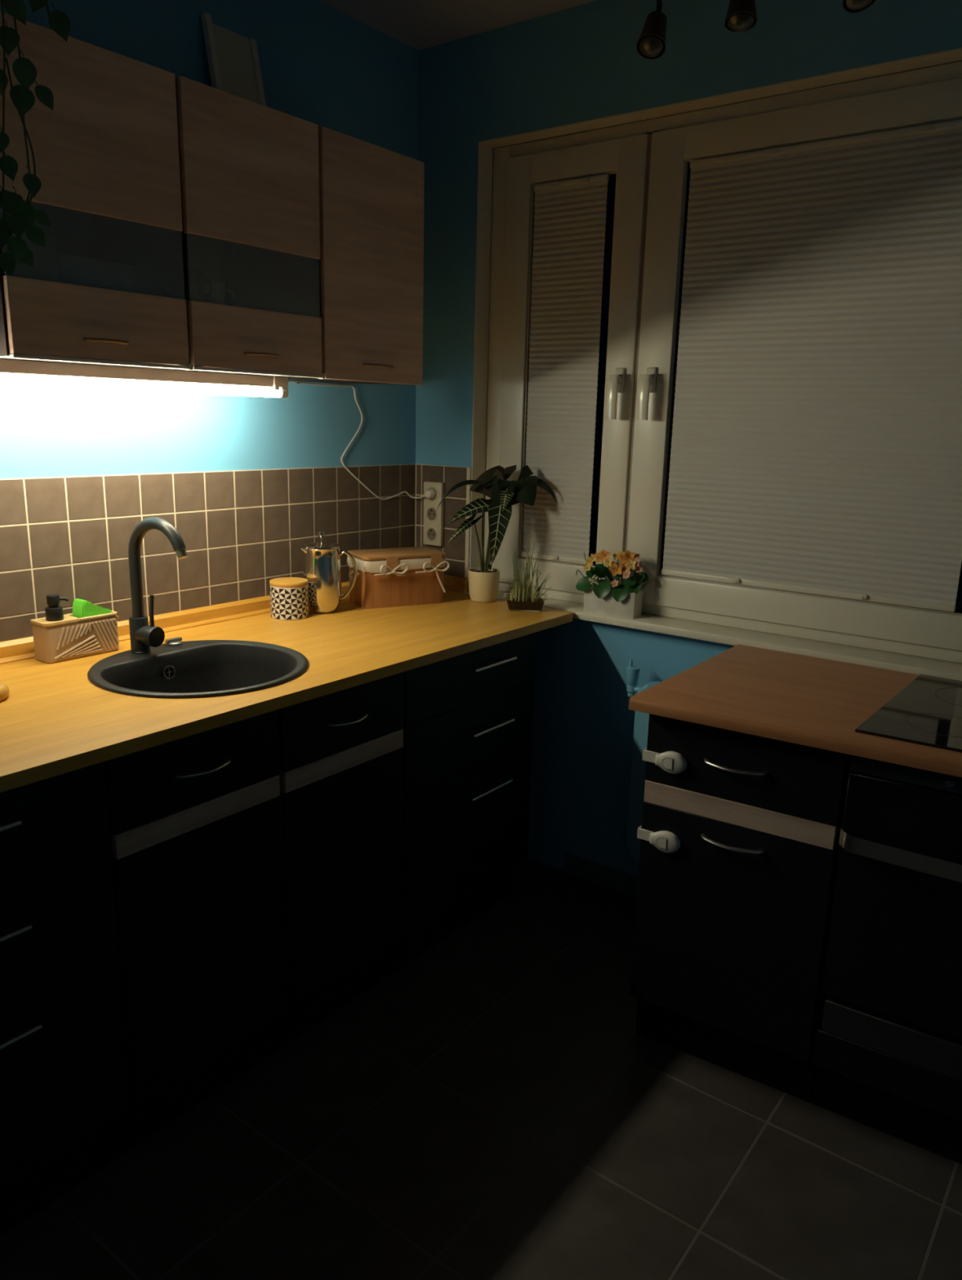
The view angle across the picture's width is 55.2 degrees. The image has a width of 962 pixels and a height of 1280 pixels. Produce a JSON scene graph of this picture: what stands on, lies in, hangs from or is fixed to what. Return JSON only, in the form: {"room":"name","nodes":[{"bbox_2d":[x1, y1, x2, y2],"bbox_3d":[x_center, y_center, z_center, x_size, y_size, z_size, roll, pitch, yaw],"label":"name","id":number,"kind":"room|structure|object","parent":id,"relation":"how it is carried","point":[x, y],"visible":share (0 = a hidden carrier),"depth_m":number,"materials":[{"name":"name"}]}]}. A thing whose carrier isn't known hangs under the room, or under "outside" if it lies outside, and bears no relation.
{"room":"kitchen","nodes":[
{"label":"kitchen","id":0,"kind":"room"},
{"bbox_2d":[0,0,417,641],"bbox_3d":[-1.415,-0.276,1.762,0.206,2.559,3.700,11,17,36],"label":"wall","id":1,"kind":"structure","parent":0,"point":[245,482],"depth_m":2.46,"materials":[{"name":"blue paint"}]},
{"bbox_2d":[0,11,193,370],"bbox_3d":[-0.868,-0.863,1.884,0.351,0.580,0.396,11,17,36],"label":"upper cabinet","id":2,"kind":"object","parent":1,"relation":"attached to","point":[106,153],"visible":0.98,"depth_m":1.80,"materials":[{"name":"brown wood"}]},
{"bbox_2d":[5,231,57,282],"bbox_3d":[-0.893,-0.729,1.771,0.128,0.088,0.108,11,17,36],"label":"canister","id":3,"kind":"object","parent":2,"relation":"on","point":[45,267],"visible":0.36,"depth_m":1.75,"materials":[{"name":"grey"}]},
{"bbox_2d":[57,254,137,293],"bbox_3d":[-0.817,-0.742,1.891,0.152,0.060,0.168,11,17,36],"label":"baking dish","id":4,"kind":"object","parent":2,"relation":"on","point":[72,269],"visible":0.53,"depth_m":1.84,"materials":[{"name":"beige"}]},
{"bbox_2d":[0,358,288,398],"bbox_3d":[-0.771,-0.578,2.040,0.036,0.053,0.879,11,17,36],"label":"lamp","id":5,"kind":"object","parent":2,"relation":"attached to","point":[13,372],"visible":1,"depth_m":2.03,"materials":[{"name":"beige plastic"}]},
{"bbox_2d":[136,263,166,296],"bbox_3d":[-0.701,-0.765,1.978,0.052,0.070,0.074,11,17,36],"label":"cup","id":6,"kind":"object","parent":2,"relation":"on","point":[149,279],"visible":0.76,"depth_m":1.95,"materials":[{"name":"grey"}]},
{"bbox_2d":[161,75,324,378],"bbox_3d":[-0.630,-0.931,2.191,0.351,0.580,0.393,11,17,36],"label":"upper cabinet","id":7,"kind":"object","parent":1,"relation":"attached to","point":[249,170],"visible":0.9,"depth_m":2.10,"materials":[{"name":"brown wood"}]},
{"bbox_2d":[189,266,211,301],"bbox_3d":[-0.640,-0.784,2.047,0.076,0.078,0.060,0,14,-6],"label":"cup","id":8,"kind":"object","parent":7,"relation":"on","point":[196,274],"visible":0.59,"depth_m":2.03,"materials":[{"name":"grey ceramic"}]},
{"bbox_2d":[204,281,235,304],"bbox_3d":[-0.600,-0.786,2.107,0.048,0.055,0.070,11,17,36],"label":"cup","id":9,"kind":"object","parent":7,"relation":"on","point":[219,291],"visible":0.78,"depth_m":2.08,"materials":[{"name":"beige"}]},
{"bbox_2d":[200,12,266,106],"bbox_3d":[-0.613,-1.403,2.319,0.076,0.278,0.155,11,17,36],"label":"framed board","id":10,"kind":"object","parent":7,"relation":"on","point":[233,63],"visible":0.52,"depth_m":2.31,"materials":[{"name":"beige paper"}]},
{"bbox_2d":[288,126,424,385],"bbox_3d":[-0.398,-0.998,2.492,0.351,0.579,0.383,11,17,36],"label":"upper cabinet","id":11,"kind":"object","parent":1,"relation":"attached to","point":[371,196],"visible":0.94,"depth_m":2.38,"materials":[{"name":"brown wood"}]},
{"bbox_2d":[288,379,435,500],"bbox_3d":[-0.393,-0.583,2.766,0.149,0.360,0.741,9,15,29],"label":"power cord","id":12,"kind":"object","parent":1,"relation":"attached to","point":[430,494],"visible":0.97,"depth_m":2.89,"materials":[{"name":"white plastic"}]},
{"bbox_2d":[317,0,596,50],"bbox_3d":[0.096,-1.301,0.379,3.900,0.150,4.120,11,17,36],"label":"ceiling","id":13,"kind":"structure","parent":0,"point":[419,24],"depth_m":2.59,"materials":[{"name":"grey paint"}]},
{"bbox_2d":[0,0,70,276],"bbox_3d":[-0.797,-1.058,1.491,0.148,0.884,0.241,11,17,36],"label":"hanging plant","id":14,"kind":"object","parent":13,"relation":"hanging from","point":[23,215],"visible":1,"depth_m":1.55,"materials":[{"name":"green plant"}]},
{"bbox_2d":[635,0,666,59],"label":"ceiling spotlights","id":15,"kind":"object","parent":13,"relation":"hanging from","point":[651,43],"depth_m":1.95,"materials":[{"name":"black metal"}]},
{"bbox_2d":[724,0,756,32],"label":"ceiling spotlights","id":16,"kind":"object","parent":13,"relation":"hanging from","point":[740,15],"depth_m":1.82,"materials":[{"name":"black metal"}]},
{"bbox_2d":[841,0,875,13],"label":"ceiling spotlights","id":17,"kind":"object","parent":13,"relation":"hanging from","point":[849,6],"depth_m":1.73,"materials":[{"name":"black metal"}]},
{"bbox_2d":[0,857,961,1279],"bbox_3d":[0.033,1.308,1.007,3.900,0.100,4.120,11,17,36],"label":"floor","id":18,"kind":"structure","parent":0,"point":[494,1106],"depth_m":1.86,"materials":[{"name":"grey tile"}]},
{"bbox_2d":[0,761,130,1236],"bbox_3d":[-1.084,0.626,1.673,0.667,0.863,0.568,11,17,36],"label":"drawer unit","id":19,"kind":"object","parent":18,"relation":"on","point":[64,1090],"visible":0.93,"depth_m":1.62,"materials":[{"name":"brown wood"}]},
{"bbox_2d":[103,709,287,1153],"bbox_3d":[-0.791,0.542,2.051,0.667,0.863,0.391,11,17,36],"label":"base cabinet","id":20,"kind":"object","parent":18,"relation":"on","point":[194,821],"visible":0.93,"depth_m":1.85,"materials":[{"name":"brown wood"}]},
{"bbox_2d":[0,574,573,792],"bbox_3d":[-0.696,0.056,2.077,0.681,0.072,2.443,11,17,36],"label":"countertop","id":21,"kind":"structure","parent":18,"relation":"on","point":[54,721],"depth_m":2.10,"materials":[{"name":"brown wood"}]},
{"bbox_2d":[0,680,9,701],"bbox_3d":[-0.995,0.102,1.826,0.106,0.034,0.106,11,17,36],"label":"wooden lid","id":22,"kind":"object","parent":21,"relation":"on","point":[4,688],"visible":1,"depth_m":1.83,"materials":[{"name":"brown wood"}]},
{"bbox_2d":[31,594,119,663],"bbox_3d":[-0.952,-0.039,2.163,0.070,0.152,0.184,11,17,36],"label":"soap caddy","id":23,"kind":"object","parent":21,"relation":"on","point":[58,637],"visible":0.94,"depth_m":2.12,"materials":[{"name":"brown ceramic"}]},
{"bbox_2d":[72,598,111,617],"bbox_3d":[-0.926,-0.079,2.189,0.048,0.042,0.077,11,17,36],"label":"sponge","id":24,"kind":"object","parent":23,"relation":"on","point":[82,608],"visible":0.99,"depth_m":2.16,"materials":[{"name":"green"}]},
{"bbox_2d":[128,517,187,654],"bbox_3d":[-0.743,-0.120,2.126,0.197,0.327,0.050,8,15,27],"label":"mixer tap","id":25,"kind":"object","parent":21,"relation":"on","point":[143,636],"visible":1,"depth_m":2.15,"materials":[{"name":"grey metal"}]},
{"bbox_2d":[87,636,308,698],"bbox_3d":[-0.638,0.129,2.113,0.480,0.179,0.480,11,17,36],"label":"sink","id":26,"kind":"object","parent":21,"relation":"in","point":[176,668],"visible":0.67,"depth_m":2.23,"materials":[{"name":"black stone"}]},
{"bbox_2d":[269,577,308,620],"bbox_3d":[-0.548,-0.119,2.632,0.108,0.106,0.108,11,17,36],"label":"storage jar","id":27,"kind":"object","parent":21,"relation":"on","point":[289,597],"visible":1,"depth_m":2.59,"materials":[{"name":"beige ceramic"}]},
{"bbox_2d":[300,530,356,613],"bbox_3d":[-0.450,-0.199,2.693,0.147,0.238,0.112,7,15,22],"label":"press","id":28,"kind":"object","parent":21,"relation":"on","point":[322,560],"visible":0.98,"depth_m":2.66,"materials":[{"name":"silver metal"}]},
{"bbox_2d":[346,546,448,608],"bbox_3d":[-0.267,-0.195,2.868,0.293,0.158,0.178,-6,15,-28],"label":"storage box","id":29,"kind":"object","parent":21,"relation":"on","point":[392,577],"visible":0.98,"depth_m":2.81,"materials":[{"name":"brown wicker"}]},
{"bbox_2d":[436,464,556,602],"bbox_3d":[0.043,-0.334,2.896,0.373,0.429,0.153,-3,14,-17],"label":"potted plant","id":30,"kind":"object","parent":21,"relation":"on","point":[483,580],"visible":1,"depth_m":2.85,"materials":[{"name":"green plant"}]},
{"bbox_2d":[502,541,551,612],"bbox_3d":[0.144,-0.199,2.797,0.148,0.218,0.092,2,14,3],"label":"potted plant","id":31,"kind":"object","parent":21,"relation":"on","point":[526,601],"visible":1,"depth_m":2.79,"materials":[{"name":"green plant"}]},
{"bbox_2d":[274,671,404,1050],"bbox_3d":[-0.552,0.473,2.360,0.667,0.863,0.387,11,17,36],"label":"base cabinet","id":32,"kind":"object","parent":18,"relation":"on","point":[341,752],"visible":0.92,"depth_m":2.16,"materials":[{"name":"brown wood"}]},
{"bbox_2d":[389,631,536,974],"bbox_3d":[-0.260,0.389,2.738,0.667,0.863,0.574,11,17,36],"label":"drawer unit","id":33,"kind":"object","parent":18,"relation":"on","point":[468,717],"visible":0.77,"depth_m":2.53,"materials":[{"name":"brown wood"}]},
{"bbox_2d":[629,713,851,1102],"bbox_3d":[0.668,0.551,2.192,0.424,0.847,0.526,11,17,36],"label":"base cabinet","id":34,"kind":"object","parent":18,"relation":"on","point":[731,925],"visible":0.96,"depth_m":1.99,"materials":[{"name":"brown wood"}]},
{"bbox_2d":[636,826,679,853],"bbox_3d":[0.396,0.446,2.068,0.034,0.049,0.107,-9,17,-38],"label":"child lock","id":35,"kind":"object","parent":34,"relation":"attached to","point":[666,842],"visible":0.97,"depth_m":2.05,"materials":[{"name":"beige"}]},
{"bbox_2d":[642,747,686,773],"bbox_3d":[0.400,0.264,2.024,0.034,0.049,0.107,-9,17,-38],"label":"child lock","id":36,"kind":"object","parent":34,"relation":"attached to","point":[671,762],"visible":0.98,"depth_m":2.00,"materials":[{"name":"beige"}]},
{"bbox_2d":[628,644,961,777],"bbox_3d":[1.050,0.182,1.889,1.329,0.027,0.690,11,17,36],"label":"countertop","id":37,"kind":"structure","parent":34,"relation":"on","point":[820,703],"depth_m":2.00,"materials":[{"name":"brown wood"}]},
{"bbox_2d":[854,674,961,752],"bbox_3d":[1.125,0.177,1.849,0.576,0.006,0.540,11,17,36],"label":"cooktop","id":38,"kind":"object","parent":37,"relation":"in","point":[927,711],"visible":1,"depth_m":1.90,"materials":[{"name":"black glass"}]},
{"bbox_2d":[812,992,961,1164],"bbox_3d":[1.086,0.894,1.975,0.604,0.300,0.478,11,17,36],"label":"base cabinet","id":39,"kind":"object","parent":18,"relation":"on","point":[899,1078],"visible":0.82,"depth_m":1.89,"materials":[{"name":"brown wood"}]},
{"bbox_2d":[502,592,547,612],"bbox_3d":[0.136,-0.114,2.818,0.136,0.042,0.092,2,14,3],"label":"tray","id":40,"kind":"object","parent":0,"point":[516,602],"depth_m":2.79,"materials":[{"name":"brown plastic"}]},
{"bbox_2d":[414,0,961,876],"bbox_3d":[1.157,-0.337,2.271,3.700,2.559,0.226,11,17,36],"label":"wall","id":41,"kind":"structure","parent":0,"point":[580,63],"depth_m":2.79,"materials":[{"name":"blue paint"}]},
{"bbox_2d":[422,481,444,546],"bbox_3d":[-0.162,-0.426,3.108,0.079,0.213,0.028,11,17,36],"label":"strip","id":42,"kind":"object","parent":41,"relation":"attached to","point":[433,518],"visible":0.94,"depth_m":3.10,"materials":[{"name":"beige plastic"}]},
{"bbox_2d":[425,526,437,542],"bbox_3d":[-0.167,-0.358,3.119,0.054,0.054,0.003,11,17,36],"label":"socket","id":43,"kind":"object","parent":42,"relation":"attached to","point":[431,532],"depth_m":3.12,"materials":[{"name":"beige plastic"}]},
{"bbox_2d":[425,506,438,522],"bbox_3d":[-0.166,-0.424,3.103,0.054,0.054,0.003,11,17,36],"label":"socket","id":44,"kind":"object","parent":42,"relation":"attached to","point":[431,512],"depth_m":3.10,"materials":[{"name":"beige plastic"}]},
{"bbox_2d":[426,485,438,502],"bbox_3d":[-0.164,-0.490,3.087,0.054,0.054,0.003,11,17,36],"label":"socket","id":45,"kind":"object","parent":42,"relation":"attached to","point":[436,487],"depth_m":3.08,"materials":[{"name":"beige plastic"}]},
{"bbox_2d":[563,853,637,898],"bbox_3d":[1.407,0.961,2.221,2.830,0.070,0.014,11,17,36],"label":"baseboard","id":46,"kind":"structure","parent":41,"relation":"attached to","point":[620,882],"depth_m":2.96,"materials":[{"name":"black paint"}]},
{"bbox_2d":[626,659,661,861],"bbox_3d":[0.819,0.421,2.490,0.972,0.601,0.114,11,17,36],"label":"radiator","id":47,"kind":"object","parent":41,"relation":"attached to","point":[637,780],"visible":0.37,"depth_m":2.69,"materials":[{"name":"metal"}]},
{"bbox_2d":[462,47,961,680],"bbox_3d":[0.692,-0.695,2.479,1.717,1.399,0.190,11,17,36],"label":"window","id":48,"kind":"structure","parent":41,"relation":"in","point":[646,162],"depth_m":2.62,"materials":[{"name":"beige plastic"}]},
{"bbox_2d":[520,173,608,564],"bbox_3d":[0.245,-0.797,2.809,0.251,1.118,0.026,11,17,36],"label":"blind","id":49,"kind":"object","parent":48,"relation":"attached to","point":[569,223],"visible":0.93,"depth_m":2.80,"materials":[{"name":"white plastic"}]},
{"bbox_2d":[575,549,655,618],"bbox_3d":[0.402,-0.174,2.749,0.238,0.200,0.100,11,17,36],"label":"flower planter","id":50,"kind":"object","parent":48,"relation":"on","point":[624,600],"visible":1,"depth_m":2.73,"materials":[{"name":"white ceramic"}]},
{"bbox_2d":[661,119,961,612],"bbox_3d":[0.861,-0.674,2.361,0.790,1.118,0.026,11,17,36],"label":"blind","id":51,"kind":"object","parent":48,"relation":"attached to","point":[816,437],"visible":1,"depth_m":2.35,"materials":[{"name":"grey fabric"}]},
{"bbox_2d":[821,755,961,1039],"bbox_3d":[1.083,0.485,1.859,0.604,0.540,0.521,11,17,36],"label":"oven","id":52,"kind":"object","parent":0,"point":[894,945],"visible":0.98,"depth_m":1.79,"materials":[{"name":"black"}]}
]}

